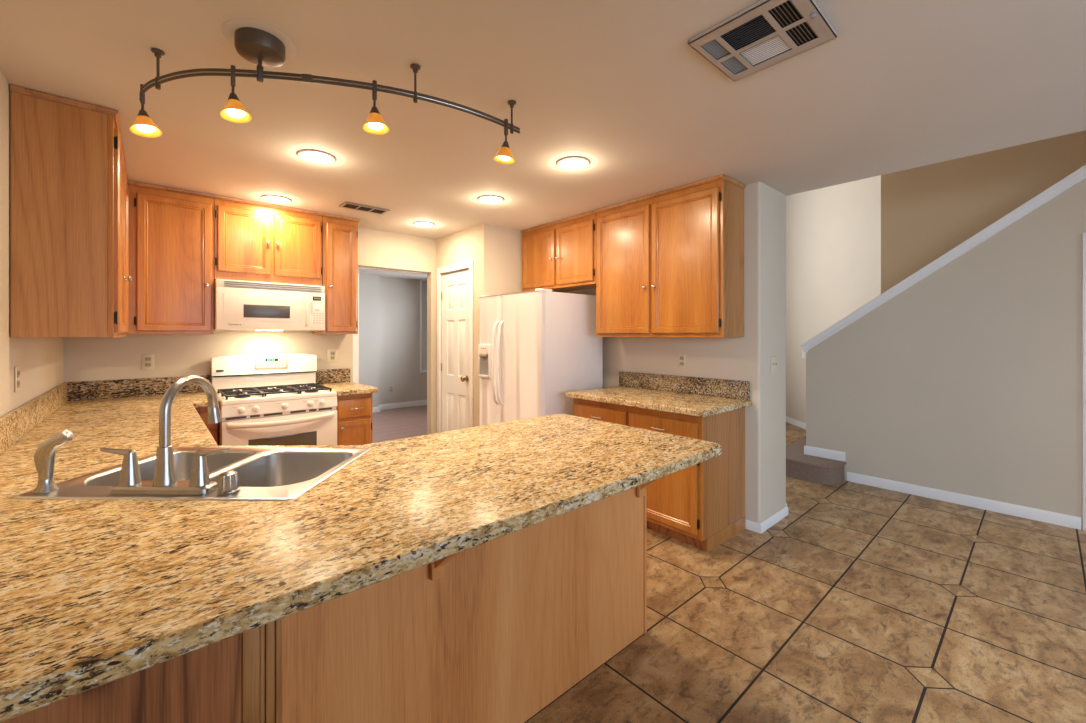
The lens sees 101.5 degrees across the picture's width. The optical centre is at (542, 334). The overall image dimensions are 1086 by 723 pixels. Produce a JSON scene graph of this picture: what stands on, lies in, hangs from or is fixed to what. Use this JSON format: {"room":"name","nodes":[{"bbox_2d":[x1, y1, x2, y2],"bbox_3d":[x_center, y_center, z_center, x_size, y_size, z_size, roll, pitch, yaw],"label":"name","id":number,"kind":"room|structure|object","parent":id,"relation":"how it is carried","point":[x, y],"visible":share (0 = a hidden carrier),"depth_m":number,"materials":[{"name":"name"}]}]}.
{"room":"kitchen","nodes":[
{"label":"kitchen","id":0,"kind":"room"},
{"bbox_2d":[0,69,62,416],"bbox_3d":[-2.055,0.153,1.553,0.120,2.438,11.350,0,0,-41],"label":"wall","id":1,"kind":"structure","parent":0,"point":[39,359],"depth_m":1.88,"materials":[{"name":"beige paint"}]},
{"bbox_2d":[14,366,19,392],"bbox_3d":[-2.354,0.197,1.989,0.009,0.116,0.072,0,0,-41],"label":"wall outlet","id":2,"kind":"object","parent":1,"relation":"attached to","point":[16,368],"visible":1,"depth_m":1.97,"materials":[{"name":"beige plastic"}]},
{"bbox_2d":[0,382,66,453],"bbox_3d":[-2.109,0.392,1.723,0.019,0.132,3.576,0,0,-41],"label":"backsplash","id":3,"kind":"structure","parent":1,"relation":"attached to","point":[18,422],"depth_m":2.09,"materials":[{"name":"brown stone"}]},
{"bbox_2d":[10,84,131,337],"bbox_3d":[-2.544,-0.524,2.478,0.366,1.077,1.267,0,0,-41],"label":"upper cabinet","id":4,"kind":"object","parent":1,"relation":"attached to","point":[70,277],"visible":1,"depth_m":2.00,"materials":[{"name":"brown wood"}]},
{"bbox_2d":[63,227,435,433],"bbox_3d":[-2.288,0.153,4.051,2.840,2.438,0.100,0,0,-41],"label":"wall","id":5,"kind":"structure","parent":0,"point":[175,355],"depth_m":3.79,"materials":[{"name":"beige paint"}]},
{"bbox_2d":[67,375,209,400],"bbox_3d":[-3.004,0.392,3.333,0.811,0.132,0.020,0,0,-41],"label":"backsplash","id":6,"kind":"structure","parent":5,"relation":"attached to","point":[100,389],"depth_m":3.26,"materials":[{"name":"stone"}]},
{"bbox_2d":[142,354,153,369],"bbox_3d":[-2.988,0.204,3.359,0.072,0.116,0.009,0,0,-41],"label":"wall outlet","id":7,"kind":"object","parent":5,"relation":"attached to","point":[147,359],"visible":1,"depth_m":3.36,"materials":[{"name":"beige plastic"}]},
{"bbox_2d":[125,180,213,333],"bbox_3d":[-2.893,-0.536,3.206,0.810,1.054,0.356,0,0,-41],"label":"upper cabinet","id":8,"kind":"object","parent":5,"relation":"attached to","point":[171,230],"visible":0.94,"depth_m":3.20,"materials":[{"name":"brown wood"}]},
{"bbox_2d":[214,195,322,285],"bbox_3d":[-2.302,-0.745,3.729,0.762,0.637,0.356,0,0,-41],"label":"upper cabinet","id":9,"kind":"object","parent":5,"relation":"attached to","point":[254,241],"visible":0.94,"depth_m":3.59,"materials":[{"name":"brown wood"}]},
{"bbox_2d":[214,279,324,330],"bbox_3d":[-2.271,-0.228,3.693,0.756,0.384,0.451,0,0,-41],"label":"microwave","id":10,"kind":"object","parent":9,"relation":"attached to","point":[238,304],"visible":1,"depth_m":3.52,"materials":[{"name":"plastic"}]},
{"bbox_2d":[327,349,337,361],"bbox_3d":[-2.005,0.197,4.228,0.100,0.116,0.009,0,0,-41],"label":"wall outlet","id":11,"kind":"object","parent":5,"relation":"attached to","point":[332,355],"visible":1,"depth_m":4.22,"materials":[{"name":"beige plastic"}]},
{"bbox_2d":[315,368,349,383],"bbox_3d":[-2.002,0.392,4.220,0.326,0.132,0.020,0,0,-41],"label":"backsplash","id":12,"kind":"structure","parent":5,"relation":"attached to","point":[327,376],"depth_m":4.21,"materials":[{"name":"stone"}]},
{"bbox_2d":[313,213,359,333],"bbox_3d":[-1.897,-0.536,4.087,0.314,1.054,0.356,0,0,-41],"label":"upper cabinet","id":13,"kind":"object","parent":5,"relation":"attached to","point":[339,233],"visible":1,"depth_m":3.98,"materials":[{"name":"brown wood"}]},
{"bbox_2d":[353,266,425,382],"bbox_3d":[-1.684,0.327,4.718,0.930,2.090,0.080,0,0,-41],"label":"door frame","id":14,"kind":"structure","parent":5,"relation":"in","point":[355,336],"depth_m":4.50,"materials":[{"name":"white paint"}]},
{"bbox_2d":[359,273,426,406],"bbox_3d":[-3.743,0.103,7.437,5.150,2.538,0.400,0,0,-41],"label":"wall","id":15,"kind":"structure","parent":0,"point":[389,308],"depth_m":8.26,"materials":[{"name":"paint"}]},
{"bbox_2d":[372,400,426,412],"bbox_3d":[-3.167,1.322,7.805,3.600,0.100,0.212,0,0,-41],"label":"baseboard","id":16,"kind":"structure","parent":15,"relation":"attached to","point":[420,402],"depth_m":8.34,"materials":[{"name":"white paint"}]},
{"bbox_2d":[420,280,426,372],"bbox_3d":[-2.176,-0.167,8.896,0.670,1.798,0.170,0,0,-41],"label":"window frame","id":17,"kind":"structure","parent":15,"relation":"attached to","point":[421,370],"depth_m":8.62,"materials":[{"name":"white paint"}]},
{"bbox_2d":[372,405,426,442],"bbox_3d":[-2.720,1.422,6.206,5.450,0.100,3.700,0,0,-41],"label":"floor","id":18,"kind":"structure","parent":0,"point":[397,423],"depth_m":6.88,"materials":[{"name":"carpet"}]},
{"bbox_2d":[436,224,491,432],"bbox_3d":[-0.874,0.153,4.671,0.100,2.438,1.045,0,0,-41],"label":"wall","id":19,"kind":"structure","parent":0,"point":[480,235],"depth_m":4.37,"materials":[{"name":"beige paint"}]},
{"bbox_2d":[437,260,472,432],"bbox_3d":[-0.927,0.317,4.651,0.104,2.110,0.725,0,0,-41],"label":"pantry door","id":20,"kind":"structure","parent":19,"relation":"in","point":[456,295],"depth_m":4.67,"materials":[{"name":"white paint"}]},
{"bbox_2d":[492,225,521,294],"bbox_3d":[-0.269,0.153,4.575,0.680,2.438,0.100,0,0,-41],"label":"wall","id":21,"kind":"structure","parent":0,"point":[506,242],"depth_m":4.42,"materials":[{"name":"beige paint"}]},
{"bbox_2d":[0,0,1085,281],"bbox_3d":[-0.102,-1.116,3.247,5.450,0.100,11.600,0,0,-41],"label":"ceiling","id":22,"kind":"structure","parent":0,"point":[619,86],"depth_m":1.94,"materials":[{"name":"paint"}]},
{"bbox_2d":[261,195,291,203],"bbox_3d":[-2.086,-1.055,3.475,0.208,0.020,0.208,0,0,-41],"label":"recessed light","id":23,"kind":"object","parent":22,"relation":"in","point":[270,198],"visible":1,"depth_m":3.44,"materials":[{"name":"beige glass"}]},
{"bbox_2d":[297,149,335,163],"bbox_3d":[-1.350,-1.055,2.651,0.208,0.020,0.208,0,0,-41],"label":"recessed light","id":24,"kind":"object","parent":22,"relation":"in","point":[313,156],"visible":1,"depth_m":2.62,"materials":[{"name":"glass"}]},
{"bbox_2d":[130,19,519,163],"bbox_3d":[-0.826,-0.924,1.733,1.538,0.282,0.396,0,0,-11],"label":"track light","id":25,"kind":"object","parent":22,"relation":"attached to","point":[263,45],"visible":1,"depth_m":1.64,"materials":[{"name":"brown metal"}]},
{"bbox_2d":[339,201,389,214],"bbox_3d":[-1.491,-1.059,3.715,0.360,0.010,0.170,0,0,-41],"label":"ceiling vent","id":26,"kind":"object","parent":22,"relation":"in","point":[349,205],"visible":1,"depth_m":3.70,"materials":[{"name":"metal"}]},
{"bbox_2d":[413,221,434,226],"bbox_3d":[-1.144,-1.055,4.263,0.208,0.020,0.208,0,0,-41],"label":"recessed light","id":27,"kind":"object","parent":22,"relation":"in","point":[418,223],"visible":1,"depth_m":4.22,"materials":[{"name":"beige glass"}]},
{"bbox_2d":[478,195,503,203],"bbox_3d":[-0.408,-1.055,3.480,0.208,0.020,0.208,0,0,-41],"label":"recessed light","id":28,"kind":"object","parent":22,"relation":"in","point":[489,199],"visible":1,"depth_m":3.44,"materials":[{"name":"beige glass"}]},
{"bbox_2d":[556,156,589,169],"bbox_3d":[0.187,-1.055,2.749,0.208,0.020,0.208,0,0,-41],"label":"recessed light","id":29,"kind":"object","parent":22,"relation":"in","point":[572,162],"visible":1,"depth_m":2.72,"materials":[{"name":"beige glass"}]},
{"bbox_2d":[688,0,836,81],"bbox_3d":[0.779,-1.050,1.582,0.360,0.028,0.367,0,0,-41],"label":"ceiling vent","id":30,"kind":"object","parent":22,"relation":"in","point":[764,34],"visible":1,"depth_m":1.57,"materials":[{"name":"metal"}]},
{"bbox_2d":[561,182,785,523],"bbox_3d":[0.596,0.153,4.473,0.480,2.438,3.290,0,0,-41],"label":"wall","id":31,"kind":"structure","parent":0,"point":[748,357],"depth_m":3.21,"materials":[{"name":"beige paint"}]},
{"bbox_2d":[521,210,595,291],"bbox_3d":[0.217,-0.751,4.257,0.367,0.624,1.008,0,0,-41],"label":"upper cabinet","id":32,"kind":"object","parent":31,"relation":"attached to","point":[559,255],"visible":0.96,"depth_m":4.09,"materials":[{"name":"brown wood"}]},
{"bbox_2d":[595,174,745,336],"bbox_3d":[0.928,-0.523,3.453,0.367,1.079,1.132,0,0,-41],"label":"upper cabinet","id":33,"kind":"object","parent":31,"relation":"attached to","point":[670,262],"visible":1,"depth_m":3.21,"materials":[{"name":"brown wood"}]},
{"bbox_2d":[678,354,685,368],"bbox_3d":[1.104,0.207,3.529,0.009,0.116,0.072,0,0,-41],"label":"wall outlet","id":34,"kind":"object","parent":31,"relation":"attached to","point":[681,357],"visible":1,"depth_m":3.52,"materials":[{"name":"beige plastic"}]},
{"bbox_2d":[619,371,749,399],"bbox_3d":[1.071,0.392,3.554,0.020,0.132,1.155,0,0,-41],"label":"backsplash","id":35,"kind":"structure","parent":31,"relation":"attached to","point":[736,389],"depth_m":3.47,"materials":[{"name":"stone"}]},
{"bbox_2d":[745,520,758,532],"bbox_3d":[1.470,1.341,3.114,0.012,0.062,0.094,0,0,-41],"label":"baseboard","id":36,"kind":"structure","parent":31,"relation":"attached to","point":[750,525],"depth_m":3.11,"materials":[{"name":"white paint"}]},
{"bbox_2d":[759,506,787,533],"bbox_3d":[1.685,1.341,3.232,0.492,0.062,0.012,0,0,-41],"label":"baseboard","id":37,"kind":"structure","parent":31,"relation":"attached to","point":[781,514],"depth_m":3.21,"materials":[{"name":"white paint"}]},
{"bbox_2d":[771,356,776,372],"bbox_3d":[1.684,0.214,3.228,0.105,0.116,0.016,0,0,-41],"label":"light switch","id":38,"kind":"object","parent":31,"relation":"attached to","point":[774,358],"visible":1,"depth_m":3.22,"materials":[{"name":"beige plastic"}]},
{"bbox_2d":[524,422,1085,722],"bbox_3d":[2.921,1.422,3.452,10.250,0.100,7.900,0,0,-41],"label":"floor tile","id":39,"kind":"structure","parent":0,"point":[862,603],"depth_m":2.08,"materials":[{"name":"tile"}]},
{"bbox_2d":[195,407,217,444],"bbox_3d":[-2.271,0.936,2.502,0.803,0.872,2.233,0,0,-41],"label":"base cabinet","id":40,"kind":"object","parent":39,"relation":"on","point":[202,411],"visible":0.02,"depth_m":3.10,"materials":[{"name":"brown wood"}]},
{"bbox_2d":[0,375,721,722],"bbox_3d":[-1.272,0.412,2.468,2.259,0.172,3.612,0,0,-41],"label":"countertop","id":41,"kind":"structure","parent":40,"relation":"on","point":[94,593],"depth_m":1.07,"materials":[{"name":"beige stone"}]},
{"bbox_2d":[99,375,229,494],"bbox_3d":[-1.113,0.291,1.313,0.295,0.329,0.298,0,0,-41],"label":"faucet","id":42,"kind":"object","parent":41,"relation":"on","point":[164,482],"visible":1,"depth_m":1.29,"materials":[{"name":"silver metal"}]},
{"bbox_2d":[13,447,370,500],"bbox_3d":[-1.088,0.517,1.512,0.800,0.238,0.560,0,0,1],"label":"sink","id":43,"kind":"object","parent":41,"relation":"in","point":[264,474],"depth_m":1.61,"materials":[{"name":"silver metal"}]},
{"bbox_2d":[33,430,73,492],"bbox_3d":[-1.435,0.367,1.303,0.104,0.177,0.052,0,0,-6],"label":"sprayer","id":44,"kind":"object","parent":43,"relation":"on","point":[45,454],"visible":1,"depth_m":1.29,"materials":[{"name":"silver metal"}]},
{"bbox_2d":[211,354,336,445],"bbox_3d":[-2.146,0.769,3.557,0.766,1.206,0.758,0,0,-41],"label":"gas range","id":45,"kind":"object","parent":39,"relation":"on","point":[264,399],"visible":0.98,"depth_m":3.46,"materials":[{"name":"metal"}]},
{"bbox_2d":[216,387,336,404],"bbox_3d":[-2.138,0.472,3.548,0.762,0.034,0.572,0,0,-41],"label":"cooktop","id":46,"kind":"object","parent":45,"relation":"in","point":[305,394],"depth_m":3.40,"materials":[{"name":"metal"}]},
{"bbox_2d":[1,478,658,722],"bbox_3d":[-0.490,0.936,1.509,2.158,0.872,0.910,0,0,-41],"label":"base cabinet","id":47,"kind":"object","parent":39,"relation":"on","point":[497,630],"visible":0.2,"depth_m":1.35,"materials":[{"name":"brown wood"}]},
{"bbox_2d":[335,393,371,444],"bbox_3d":[-1.786,0.936,3.973,0.310,0.872,0.672,0,0,-41],"label":"base cabinet","id":48,"kind":"object","parent":39,"relation":"on","point":[354,412],"visible":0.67,"depth_m":3.75,"materials":[{"name":"brown wood"}]},
{"bbox_2d":[315,368,377,395],"bbox_3d":[-1.775,0.412,3.982,0.351,0.172,0.677,0,0,-41],"label":"countertop","id":49,"kind":"structure","parent":48,"relation":"on","point":[338,380],"depth_m":4.13,"materials":[{"name":"beige stone"}]},
{"bbox_2d":[478,288,602,425],"bbox_3d":[-0.062,0.499,4.080,0.837,1.745,0.902,0,0,-41],"label":"refrigerator","id":50,"kind":"object","parent":39,"relation":"on","point":[538,346],"visible":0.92,"depth_m":3.75,"materials":[{"name":"white metal"}]},
{"bbox_2d":[573,398,745,552],"bbox_3d":[0.820,0.936,3.358,0.652,0.872,1.127,0,0,-41],"label":"base cabinet","id":51,"kind":"object","parent":39,"relation":"on","point":[701,505],"visible":0.56,"depth_m":2.94,"materials":[{"name":"brown wood"}]},
{"bbox_2d":[565,371,751,416],"bbox_3d":[0.823,0.412,3.345,0.667,0.172,1.200,0,0,-41],"label":"countertop","id":52,"kind":"structure","parent":51,"relation":"on","point":[693,396],"depth_m":3.29,"materials":[{"name":"beige stone"}]},
{"bbox_2d":[786,437,845,484],"bbox_3d":[4.325,0.304,3.132,1.430,2.136,4.760,0,0,-41],"label":"staircase","id":53,"kind":"structure","parent":39,"relation":"on","point":[799,465],"depth_m":4.18,"materials":[{"name":"beige carpet"}]},
{"bbox_2d":[786,175,880,422],"bbox_3d":[3.954,-1.228,7.317,0.156,5.200,4.851,0,0,4],"label":"wall","id":54,"kind":"structure","parent":0,"point":[833,233],"depth_m":5.99,"materials":[{"name":"beige paint"}]},
{"bbox_2d":[786,416,805,429],"bbox_3d":[3.860,1.329,7.213,0.012,0.085,4.596,0,0,4],"label":"baseboard","id":55,"kind":"structure","parent":54,"relation":"attached to","point":[788,419],"depth_m":6.70,"materials":[{"name":"white paint"}]},
{"bbox_2d":[806,178,1085,529],"bbox_3d":[4.194,-0.894,2.766,0.132,4.531,4.585,0,0,-41],"label":"wall","id":56,"kind":"structure","parent":0,"point":[967,380],"depth_m":3.52,"materials":[{"name":"beige paint"}]},
{"bbox_2d":[804,445,844,461],"bbox_3d":[2.736,1.151,4.323,0.012,0.085,0.350,0,0,-41],"label":"baseboard","id":57,"kind":"structure","parent":56,"relation":"attached to","point":[808,450],"depth_m":4.32,"materials":[{"name":"white paint"}]},
{"bbox_2d":[801,165,1085,351],"bbox_3d":[4.185,-1.496,2.785,0.180,3.336,4.626,0,0,-41],"label":"cap","id":58,"kind":"object","parent":56,"relation":"attached to","point":[1078,175],"visible":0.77,"depth_m":3.60,"materials":[{"name":"white paint"}]},
{"bbox_2d":[1082,232,1085,530],"bbox_3d":[4.061,0.327,2.776,0.076,2.090,0.875,0,0,-41],"label":"door frame","id":59,"kind":"structure","parent":56,"relation":"in","point":[1083,234],"depth_m":3.11,"materials":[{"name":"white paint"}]},
{"bbox_2d":[881,130,1085,293],"bbox_3d":[5.165,-1.228,3.368,0.120,5.200,4.200,0,0,-41],"label":"wall","id":60,"kind":"structure","parent":0,"point":[927,211],"depth_m":4.44,"materials":[{"name":"paint"}]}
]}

